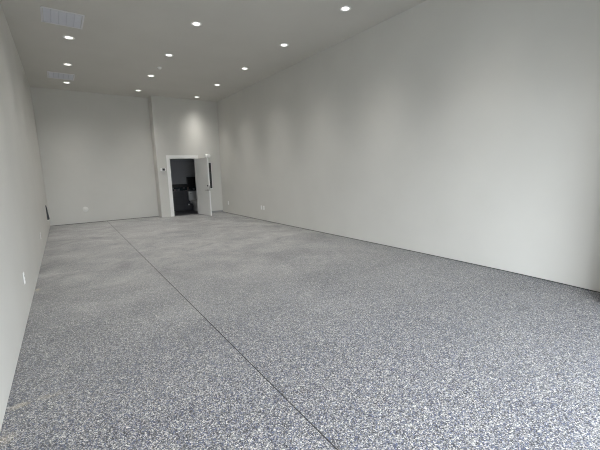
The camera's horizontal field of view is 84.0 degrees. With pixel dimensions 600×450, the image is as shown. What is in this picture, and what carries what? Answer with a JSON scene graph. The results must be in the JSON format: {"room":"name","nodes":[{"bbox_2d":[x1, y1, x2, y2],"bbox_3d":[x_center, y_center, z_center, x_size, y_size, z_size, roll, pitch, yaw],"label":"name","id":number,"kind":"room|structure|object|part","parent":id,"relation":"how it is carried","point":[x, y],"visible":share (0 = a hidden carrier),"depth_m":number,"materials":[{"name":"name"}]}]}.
{"room":"empty commercial space","nodes":[
{"label":"empty commercial space","id":0,"kind":"room"},
{"bbox_2d":[0,4,49,431],"bbox_3d":[-4.040,-1.222,4.624,0.140,4.122,13.603,-8,11,-35],"label":"wall","id":1,"kind":"structure","parent":0,"point":[23,216],"depth_m":4.11,"materials":[{"name":"grey paint"}]},
{"bbox_2d":[30,87,158,225],"bbox_3d":[-6.562,-2.192,11.011,3.198,4.119,0.140,-8,11,-35],"label":"wall","id":2,"kind":"structure","parent":0,"point":[96,150],"depth_m":10.84,"materials":[{"name":"grey paint"}]},
{"bbox_2d":[54,216,155,225],"bbox_3d":[-6.481,-0.149,11.297,3.198,0.010,0.026,-8,11,-35],"label":"trim","id":3,"kind":"structure","parent":2,"relation":"attached to","point":[153,216],"depth_m":11.13,"materials":[{"name":"black"}]},
{"bbox_2d":[170,159,194,190],"bbox_3d":[-5.048,-2.644,13.607,2.317,4.129,0.140,-8,11,-35],"label":"wall","id":4,"kind":"structure","parent":0,"point":[181,169],"depth_m":13.71,"materials":[{"name":"grey paint"}]},
{"bbox_2d":[172,187,195,190],"bbox_3d":[-4.918,-1.486,13.771,2.153,0.145,0.014,-8,11,-35],"label":"tile border","id":5,"kind":"structure","parent":4,"relation":"attached to","point":[176,188],"depth_m":13.82,"materials":[{"name":"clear tile"}]},
{"bbox_2d":[172,184,195,187],"bbox_3d":[-4.921,-1.622,13.748,2.153,0.130,0.016,-8,11,-35],"label":"string course","id":6,"kind":"object","parent":4,"relation":"attached to","point":[173,185],"visible":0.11,"depth_m":13.80,"materials":[{"name":"black tile"}]},
{"bbox_2d":[172,190,195,210],"bbox_3d":[-4.443,-0.919,13.198,2.177,0.816,1.620,-8,11,-35],"label":"wall tiling","id":7,"kind":"structure","parent":4,"relation":"attached to","point":[181,201],"depth_m":13.83,"materials":[{"name":"grey tile"}]},
{"bbox_2d":[186,177,195,183],"bbox_3d":[-4.503,-1.867,13.933,0.460,0.295,0.143,-8,11,-35],"label":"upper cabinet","id":8,"kind":"object","parent":4,"relation":"attached to","point":[190,180],"visible":0.67,"depth_m":13.84,"materials":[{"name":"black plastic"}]},
{"bbox_3d":[-4.552,-1.840,13.821,0.207,0.260,0.013,-8,11,-35],"label":"door","id":9,"kind":"part","parent":8,"relation":"part of","materials":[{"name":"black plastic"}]},
{"bbox_2d":[148,95,222,216],"bbox_3d":[-4.500,-2.534,12.839,2.317,4.129,1.760,-8,11,-35],"label":"wall","id":10,"kind":"structure","parent":0,"point":[179,126],"depth_m":11.87,"materials":[{"name":"grey paint"}]},
{"bbox_2d":[166,155,198,216],"bbox_3d":[-4.232,-1.438,12.176,1.135,2.165,0.156,-8,11,-35],"label":"door frame","id":11,"kind":"structure","parent":10,"relation":"attached to","point":[168,157],"depth_m":11.91,"materials":[{"name":"white paint"}]},
{"bbox_2d":[195,158,211,215],"bbox_3d":[-3.493,-1.382,12.059,0.166,2.031,0.938,-10,12,-41],"label":"door","id":12,"kind":"structure","parent":10,"relation":"in","point":[202,165],"depth_m":11.99,"materials":[{"name":"white paint"}]},
{"bbox_2d":[208,162,212,188],"bbox_3d":[-3.512,-1.856,12.535,0.410,1.020,0.030,-8,11,-35],"label":"window","id":13,"kind":"structure","parent":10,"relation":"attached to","point":[210,167],"depth_m":12.62,"materials":[{"name":"grey glass"}]},
{"bbox_3d":[-3.513,-1.856,12.536,0.380,0.980,0.018,-8,11,-35],"label":"panel","id":14,"kind":"part","parent":13,"relation":"part of","materials":[{"name":"grey glass"}]},
{"bbox_2d":[0,0,426,101],"bbox_3d":[-2.153,-3.720,6.402,5.795,0.150,14.880,-8,11,-35],"label":"ceiling","id":15,"kind":"structure","parent":0,"point":[119,43],"depth_m":6.58,"materials":[{"name":"grey paint"}]},
{"bbox_2d":[47,71,74,80],"bbox_3d":[-6.284,-3.917,8.763,0.590,0.012,0.636,-8,11,-35],"label":"ceiling vent","id":16,"kind":"object","parent":15,"relation":"in","point":[56,75],"visible":1,"depth_m":8.74,"materials":[{"name":"grey metal"}]},
{"bbox_2d":[40,6,84,28],"bbox_3d":[-3.978,-3.460,5.582,0.590,0.012,0.636,-8,11,-35],"label":"ceiling vent","id":17,"kind":"object","parent":15,"relation":"in","point":[49,15],"visible":1,"depth_m":5.56,"materials":[{"name":"white metal"}]},
{"bbox_2d":[63,35,74,39],"bbox_3d":[-4.417,-3.578,6.365,0.192,0.009,0.192,-8,11,-35],"label":"recessed light","id":18,"kind":"object","parent":15,"relation":"in","point":[65,36],"visible":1,"depth_m":6.36,"materials":[{"name":"white"}]},
{"bbox_2d":[191,21,201,25],"bbox_3d":[-1.839,-3.569,5.918,0.192,0.009,0.192,-8,11,-35],"label":"recessed light","id":19,"kind":"object","parent":15,"relation":"in","point":[195,23],"visible":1,"depth_m":5.90,"materials":[{"name":"white"}]},
{"bbox_2d":[340,6,350,11],"bbox_3d":[0.749,-3.565,5.491,0.192,0.009,0.192,-8,11,-35],"label":"recessed light","id":20,"kind":"object","parent":15,"relation":"in","point":[343,8],"visible":1,"depth_m":5.48,"materials":[{"name":"white"}]},
{"bbox_2d":[0,210,599,449],"bbox_3d":[-2.048,0.486,7.081,5.795,0.124,14.880,-8,11,-35],"label":"floor","id":21,"kind":"structure","parent":0,"point":[379,347],"depth_m":2.87,"materials":[{"name":"concrete"}]},
{"bbox_2d":[187,191,197,210],"bbox_3d":[-4.318,-1.006,13.819,0.452,0.785,0.707,-8,11,-35],"label":"toilet","id":22,"kind":"object","parent":21,"relation":"on","point":[192,197],"visible":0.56,"depth_m":13.85,"materials":[{"name":"white ceramic"}]},
{"bbox_3d":[-4.469,-1.214,13.996,0.430,0.345,0.192,-8,11,-35],"label":"tank","id":23,"kind":"part","parent":22,"relation":"part of","materials":[{"name":"white ceramic"}]},
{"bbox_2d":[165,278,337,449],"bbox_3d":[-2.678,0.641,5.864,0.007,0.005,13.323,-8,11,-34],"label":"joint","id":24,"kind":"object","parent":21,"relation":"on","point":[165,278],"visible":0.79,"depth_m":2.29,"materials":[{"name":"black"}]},
{"bbox_2d":[217,0,599,291],"bbox_3d":[0.177,-1.926,8.323,0.215,4.119,14.880,-8,11,-35],"label":"wall","id":25,"kind":"structure","parent":0,"point":[468,131],"depth_m":5.29,"materials":[{"name":"grey paint"}]},
{"bbox_2d":[226,212,599,292],"bbox_3d":[0.701,0.219,7.917,0.118,0.010,12.840,-8,11,-35],"label":"trim","id":26,"kind":"structure","parent":25,"relation":"attached to","point":[226,212],"depth_m":5.34,"materials":[{"name":"black"}]}
]}

